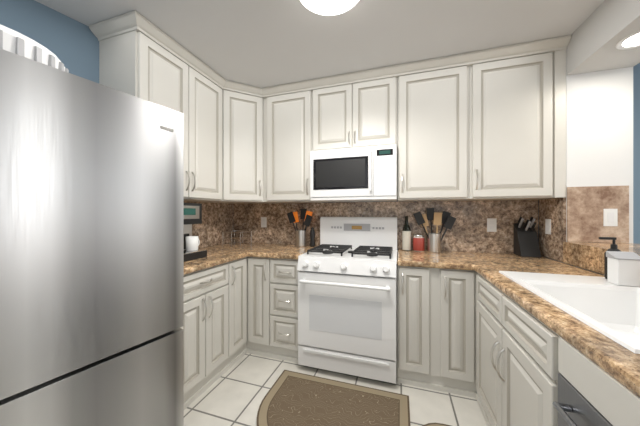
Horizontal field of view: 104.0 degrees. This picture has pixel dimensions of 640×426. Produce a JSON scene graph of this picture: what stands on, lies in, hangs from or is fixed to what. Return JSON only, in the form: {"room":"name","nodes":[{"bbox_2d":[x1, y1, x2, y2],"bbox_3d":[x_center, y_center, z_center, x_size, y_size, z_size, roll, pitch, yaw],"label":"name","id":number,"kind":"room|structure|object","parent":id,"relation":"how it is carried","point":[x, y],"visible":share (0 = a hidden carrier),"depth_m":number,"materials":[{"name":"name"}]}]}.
{"room":"kitchen","nodes":[
{"label":"kitchen","id":0,"kind":"room"},
{"bbox_2d":[0,0,98,82],"bbox_3d":[-2.461,0.025,0.162,0.100,2.470,3.600,0,0,32],"label":"wall","id":1,"kind":"structure","parent":0,"point":[71,44],"depth_m":1.50,"materials":[{"name":"blue paint"}]},
{"bbox_2d":[97,14,224,201],"bbox_3d":[-1.184,-0.658,1.989,0.350,1.096,0.790,0,0,18],"label":"upper cabinet","id":2,"kind":"object","parent":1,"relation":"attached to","point":[137,60],"depth_m":1.86,"materials":[{"name":"paint"}]},
{"bbox_2d":[35,0,603,87],"bbox_3d":[0.366,-1.235,0.030,6.700,0.050,5.000,0,0,18],"label":"ceiling","id":3,"kind":"structure","parent":0,"point":[262,43],"depth_m":1.64,"materials":[{"name":"paint"}]},
{"bbox_2d":[300,0,358,15],"bbox_3d":[0.052,-1.159,1.280,0.410,0.100,0.410,0,0,18],"label":"ceiling light","id":4,"kind":"object","parent":3,"relation":"attached to","point":[328,7],"visible":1,"depth_m":1.35,"materials":[{"name":"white glass"}]},
{"bbox_2d":[567,0,639,74],"bbox_3d":[1.426,-1.085,0.241,0.350,0.250,3.046,0,0,18],"label":"soffit","id":5,"kind":"structure","parent":3,"relation":"attached to","point":[604,28],"depth_m":1.50,"materials":[{"name":"white paint"}]},
{"bbox_2d":[615,31,639,49],"bbox_3d":[1.769,-0.957,1.367,0.200,0.004,0.200,0,0,18],"label":"recessed light","id":6,"kind":"object","parent":5,"relation":"attached to","point":[631,41],"visible":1,"depth_m":1.40,"materials":[{"name":"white glass"}]},
{"bbox_2d":[184,353,486,425],"bbox_3d":[0.366,1.285,0.030,6.700,0.050,5.000,0,0,18],"label":"floor","id":7,"kind":"structure","parent":0,"point":[235,393],"depth_m":1.70,"materials":[{"name":"tile"}]},
{"bbox_2d":[0,49,183,425],"bbox_3d":[-1.193,0.379,1.000,0.702,1.762,0.905,0,0,30],"label":"fridge","id":8,"kind":"object","parent":7,"relation":"on","point":[91,250],"visible":1,"depth_m":0.91,"materials":[{"name":"metal"}]},
{"bbox_2d":[0,24,68,72],"bbox_3d":[-1.203,-0.559,0.901,0.424,0.145,0.424,0,0,18],"label":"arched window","id":9,"kind":"structure","parent":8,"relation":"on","point":[15,42],"depth_m":0.86,"materials":[{"name":"white"}]},
{"bbox_2d":[180,261,231,409],"bbox_3d":[-1.092,0.823,1.839,0.617,0.874,0.500,0,0,18],"label":"base cabinet","id":10,"kind":"object","parent":7,"relation":"on","point":[207,327],"depth_m":1.76,"materials":[{"name":"paint"}]},
{"bbox_2d":[184,242,271,274],"bbox_3d":[-0.944,0.366,2.248,0.650,0.040,1.368,0,0,18],"label":"countertop","id":11,"kind":"structure","parent":10,"relation":"on","point":[219,254],"depth_m":2.08,"materials":[{"name":"stone"}]},
{"bbox_2d":[184,203,206,261],"bbox_3d":[-1.120,0.132,1.916,0.400,0.426,0.270,0,0,18],"label":"coffee machine","id":12,"kind":"object","parent":11,"relation":"on","point":[192,213],"visible":0.25,"depth_m":1.90,"materials":[{"name":"black plastic"}]},
{"bbox_2d":[185,236,199,250],"bbox_3d":[-0.981,0.234,1.941,0.090,0.105,0.122,0,0,18],"label":"mug","id":13,"kind":"object","parent":12,"relation":"on","point":[192,243],"visible":1,"depth_m":1.89,"materials":[{"name":"white ceramic"}]},
{"bbox_2d":[222,230,251,245],"bbox_3d":[-0.908,0.273,2.746,0.228,0.144,0.208,0,0,18],"label":"wire rack","id":14,"kind":"object","parent":11,"relation":"on","point":[234,237],"visible":1,"depth_m":2.71,"materials":[{"name":"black metal"}]},
{"bbox_2d":[232,257,247,365],"bbox_3d":[-0.979,0.823,2.191,0.617,0.874,0.240,0,0,18],"label":"base cabinet","id":15,"kind":"object","parent":7,"relation":"on","point":[235,311],"depth_m":2.13,"materials":[{"name":"paint"}]},
{"bbox_2d":[248,257,271,357],"bbox_3d":[-0.456,0.823,2.485,0.240,0.874,0.618,0,0,18],"label":"base cabinet","id":16,"kind":"object","parent":7,"relation":"on","point":[259,268],"depth_m":2.19,"materials":[{"name":"paint"}]},
{"bbox_2d":[272,258,298,362],"bbox_3d":[-0.205,0.823,2.405,0.287,0.874,0.618,0,0,18],"label":"base cabinet","id":17,"kind":"object","parent":7,"relation":"on","point":[285,344],"depth_m":2.12,"materials":[{"name":"paint"}]},
{"bbox_2d":[248,244,316,259],"bbox_3d":[-0.294,0.366,2.417,0.466,0.040,0.650,0,0,18],"label":"countertop","id":18,"kind":"structure","parent":17,"relation":"on","point":[280,251],"depth_m":2.25,"materials":[{"name":"stone"}]},
{"bbox_2d":[287,209,312,246],"bbox_3d":[-0.204,0.150,2.605,0.279,0.390,0.108,0,0,18],"label":"utensil crock","id":19,"kind":"object","parent":18,"relation":"on","point":[305,214],"visible":1,"depth_m":2.57,"materials":[{"name":"silver metal"}]},
{"bbox_2d":[310,227,314,246],"bbox_3d":[-0.077,0.245,2.586,0.060,0.200,0.060,0,0,18],"label":"pepper mill","id":20,"kind":"object","parent":18,"relation":"on","point":[312,237],"visible":1,"depth_m":2.56,"materials":[{"name":"black"}]},
{"bbox_2d":[257,370,409,425],"bbox_3d":[0.053,1.255,1.516,0.940,0.008,0.720,0,0,18],"label":"rug","id":21,"kind":"object","parent":7,"relation":"on","point":[291,398],"visible":1,"depth_m":1.63,"materials":[{"name":"brown fabric"}]},
{"bbox_2d":[297,217,396,383],"bbox_3d":[0.272,0.650,2.169,0.758,1.221,0.724,0,0,18],"label":"range","id":22,"kind":"object","parent":7,"relation":"on","point":[347,295],"visible":1,"depth_m":1.90,"materials":[{"name":"white metal"}]},
{"bbox_2d":[397,265,436,389],"bbox_3d":[0.782,0.823,2.090,0.253,0.874,0.619,0,0,18],"label":"base cabinet","id":23,"kind":"object","parent":7,"relation":"on","point":[416,286],"depth_m":1.80,"materials":[{"name":"paint"}]},
{"bbox_2d":[397,249,471,269],"bbox_3d":[0.884,0.366,2.041,0.480,0.040,0.650,0,0,18],"label":"countertop","id":24,"kind":"structure","parent":23,"relation":"on","point":[444,259],"depth_m":1.86,"materials":[{"name":"stone"}]},
{"bbox_2d":[402,216,410,250],"bbox_3d":[0.802,0.188,2.316,0.076,0.315,0.076,0,0,18],"label":"wine bottle","id":25,"kind":"object","parent":24,"relation":"on","point":[406,238],"visible":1,"depth_m":2.29,"materials":[{"name":"white glass"}]},
{"bbox_2d":[413,234,424,251],"bbox_3d":[0.902,0.269,2.284,0.100,0.152,0.100,0,0,18],"label":"jar","id":26,"kind":"object","parent":24,"relation":"on","point":[419,242],"visible":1,"depth_m":2.24,"materials":[{"name":"red glass"}]},
{"bbox_2d":[413,208,456,252],"bbox_3d":[1.011,0.149,2.217,0.352,0.391,0.108,0,0,18],"label":"utensil crock","id":27,"kind":"object","parent":24,"relation":"on","point":[446,220],"visible":1,"depth_m":2.21,"materials":[{"name":"silver metal"}]},
{"bbox_2d":[423,423,450,425],"bbox_3d":[0.617,1.255,1.052,0.365,0.008,0.900,0,0,18],"label":"area rug","id":28,"kind":"object","parent":7,"relation":"on","point":[434,424],"visible":1,"depth_m":1.48,"materials":[{"name":"beige fabric"}]},
{"bbox_2d":[437,268,472,396],"bbox_3d":[1.018,0.823,2.014,0.242,0.874,0.619,0,0,18],"label":"base cabinet","id":29,"kind":"object","parent":7,"relation":"on","point":[454,286],"depth_m":1.72,"materials":[{"name":"paint"}]},
{"bbox_2d":[473,270,639,425],"bbox_3d":[1.185,0.823,1.148,0.618,0.874,0.972,0,0,18],"label":"base cabinet","id":30,"kind":"object","parent":7,"relation":"on","point":[502,358],"depth_m":1.00,"materials":[{"name":"paint"}]},
{"bbox_2d":[472,252,583,269],"bbox_3d":[1.443,0.366,1.869,0.450,0.040,0.638,0,0,18],"label":"countertop","id":31,"kind":"structure","parent":30,"relation":"on","point":[508,259],"depth_m":1.82,"materials":[{"name":"stone"}]},
{"bbox_2d":[514,217,540,257],"bbox_3d":[1.674,0.188,2.022,0.130,0.315,0.149,0,0,18],"label":"knife block","id":32,"kind":"object","parent":31,"relation":"on","point":[526,243],"visible":1,"depth_m":2.00,"materials":[{"name":"black"}]},
{"bbox_2d":[460,251,639,396],"bbox_3d":[1.111,0.366,0.936,0.624,0.040,2.618,0,0,18],"label":"countertop","id":33,"kind":"structure","parent":30,"relation":"on","point":[618,362],"depth_m":0.80,"materials":[{"name":"stone"}]},
{"bbox_2d":[499,271,639,353],"bbox_3d":[1.151,0.434,0.960,0.510,0.197,0.890,0,0,18],"label":"sink","id":34,"kind":"object","parent":33,"relation":"in","point":[604,306],"visible":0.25,"depth_m":1.15,"materials":[{"name":"white ceramic"}]},
{"bbox_2d":[599,237,619,278],"bbox_3d":[1.470,0.229,1.263,0.087,0.212,0.064,0,0,18],"label":"soap dispenser","id":35,"kind":"object","parent":34,"relation":"on","point":[613,246],"visible":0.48,"depth_m":1.26,"materials":[{"name":"black plastic"}]},
{"bbox_2d":[606,251,639,286],"bbox_3d":[1.433,0.260,1.172,0.101,0.149,0.071,0,0,18],"label":"sink caddy","id":36,"kind":"object","parent":34,"relation":"on","point":[623,268],"visible":1,"depth_m":1.15,"materials":[{"name":"white"}]},
{"bbox_2d":[552,373,612,425],"bbox_3d":[0.906,0.877,0.409,0.623,0.765,0.598,0,0,18],"label":"dishwasher","id":37,"kind":"object","parent":30,"relation":"in","point":[573,406],"visible":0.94,"depth_m":0.69,"materials":[{"name":"silver metal"}]},
{"bbox_2d":[563,242,639,275],"bbox_3d":[1.427,0.730,0.230,0.400,1.060,3.066,0,0,18],"label":"half wall","id":38,"kind":"structure","parent":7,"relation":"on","point":[588,256],"depth_m":1.54,"materials":[{"name":"stone"}]},
{"bbox_2d":[245,63,639,255],"bbox_3d":[1.111,0.025,2.364,6.700,2.470,0.100,0,0,18],"label":"wall","id":39,"kind":"structure","parent":0,"point":[636,154],"depth_m":1.90,"materials":[{"name":"paint"}]},
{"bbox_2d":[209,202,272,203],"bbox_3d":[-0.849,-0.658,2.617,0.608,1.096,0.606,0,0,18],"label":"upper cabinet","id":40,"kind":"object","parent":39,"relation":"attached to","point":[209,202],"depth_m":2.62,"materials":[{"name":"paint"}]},
{"bbox_2d":[225,79,260,201],"bbox_3d":[-0.737,-0.664,2.403,0.268,1.085,0.268,0,0,18],"label":"upper cabinet","id":41,"kind":"object","parent":39,"relation":"attached to","point":[242,101],"depth_m":2.39,"materials":[{"name":"paint"}]},
{"bbox_2d":[261,82,322,202],"bbox_3d":[-0.272,-0.658,2.567,0.516,1.096,0.350,0,0,18],"label":"upper cabinet","id":42,"kind":"object","parent":39,"relation":"attached to","point":[286,111],"depth_m":2.40,"materials":[{"name":"paint"}]},
{"bbox_2d":[313,66,400,150],"bbox_3d":[0.337,-0.888,2.373,0.760,0.637,0.350,0,0,18],"label":"upper cabinet","id":43,"kind":"object","parent":39,"relation":"attached to","point":[363,109],"depth_m":2.19,"materials":[{"name":"paint"}]},
{"bbox_2d":[310,144,396,201],"bbox_3d":[0.323,-0.340,2.326,0.754,0.453,0.446,0,0,18],"label":"microwave","id":44,"kind":"object","parent":43,"relation":"attached to","point":[362,174],"visible":1,"depth_m":2.14,"materials":[{"name":"white plastic"}]},
{"bbox_2d":[233,200,537,253],"bbox_3d":[0.390,0.118,2.530,2.980,0.454,0.018,0,0,18],"label":"backsplash","id":45,"kind":"structure","parent":39,"relation":"attached to","point":[467,232],"depth_m":2.37,"materials":[{"name":"stone"}]},
{"bbox_2d":[261,217,266,226],"bbox_3d":[-0.640,0.105,2.846,0.070,0.116,0.006,0,0,18],"label":"electrical outlet","id":46,"kind":"object","parent":45,"relation":"attached to","point":[263,221],"visible":1,"depth_m":2.84,"materials":[{"name":"white plastic"}]},
{"bbox_2d":[487,218,496,231],"bbox_3d":[1.489,0.105,2.167,0.070,0.116,0.006,0,0,18],"label":"electrical outlet","id":47,"kind":"object","parent":45,"relation":"attached to","point":[491,224],"visible":1,"depth_m":2.16,"materials":[{"name":"white plastic"}]},
{"bbox_2d":[397,54,472,201],"bbox_3d":[0.956,-0.658,2.175,0.533,1.096,0.350,0,0,18],"label":"upper cabinet","id":48,"kind":"object","parent":39,"relation":"attached to","point":[435,152],"depth_m":2.00,"materials":[{"name":"paint"}]},
{"bbox_2d":[473,38,568,200],"bbox_3d":[1.492,-0.658,2.004,0.592,1.096,0.350,0,0,18],"label":"upper cabinet","id":49,"kind":"object","parent":39,"relation":"attached to","point":[486,124],"depth_m":1.83,"materials":[{"name":"paint"}]},
{"bbox_2d":[542,49,632,263],"bbox_3d":[1.943,0.025,1.861,0.350,2.470,0.352,0,0,18],"label":"wall","id":50,"kind":"structure","parent":0,"point":[599,128],"depth_m":1.69,"materials":[{"name":"white paint"}]},
{"bbox_2d":[539,186,628,261],"bbox_3d":[1.915,0.083,1.851,0.336,0.525,0.344,0,0,18],"label":"backsplash","id":51,"kind":"structure","parent":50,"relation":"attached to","point":[586,206],"depth_m":1.71,"materials":[{"name":"stone"}]},
{"bbox_2d":[545,219,550,233],"bbox_3d":[1.761,0.105,1.931,0.006,0.116,0.070,0,0,18],"label":"electrical outlet","id":52,"kind":"object","parent":51,"relation":"attached to","point":[547,226],"visible":1,"depth_m":1.93,"materials":[{"name":"white plastic"}]},
{"bbox_2d":[603,209,617,225],"bbox_3d":[1.932,0.030,1.662,0.070,0.116,0.006,0,0,18],"label":"electrical outlet","id":53,"kind":"object","parent":51,"relation":"attached to","point":[610,217],"visible":1,"depth_m":1.66,"materials":[{"name":"white plastic"}]},
{"bbox_3d":[-1.308,0.025,2.349,0.100,2.470,1.400,0,0,18],"label":"wall","id":54,"kind":"structure","parent":0,"visible":0},
{"bbox_2d":[184,201,232,247],"bbox_3d":[-1.248,0.118,2.334,0.018,0.454,1.348,0,0,18],"label":"backsplash","id":55,"kind":"structure","parent":54,"relation":"attached to","point":[217,219],"depth_m":2.68,"materials":[{"name":"stone"}]}
]}

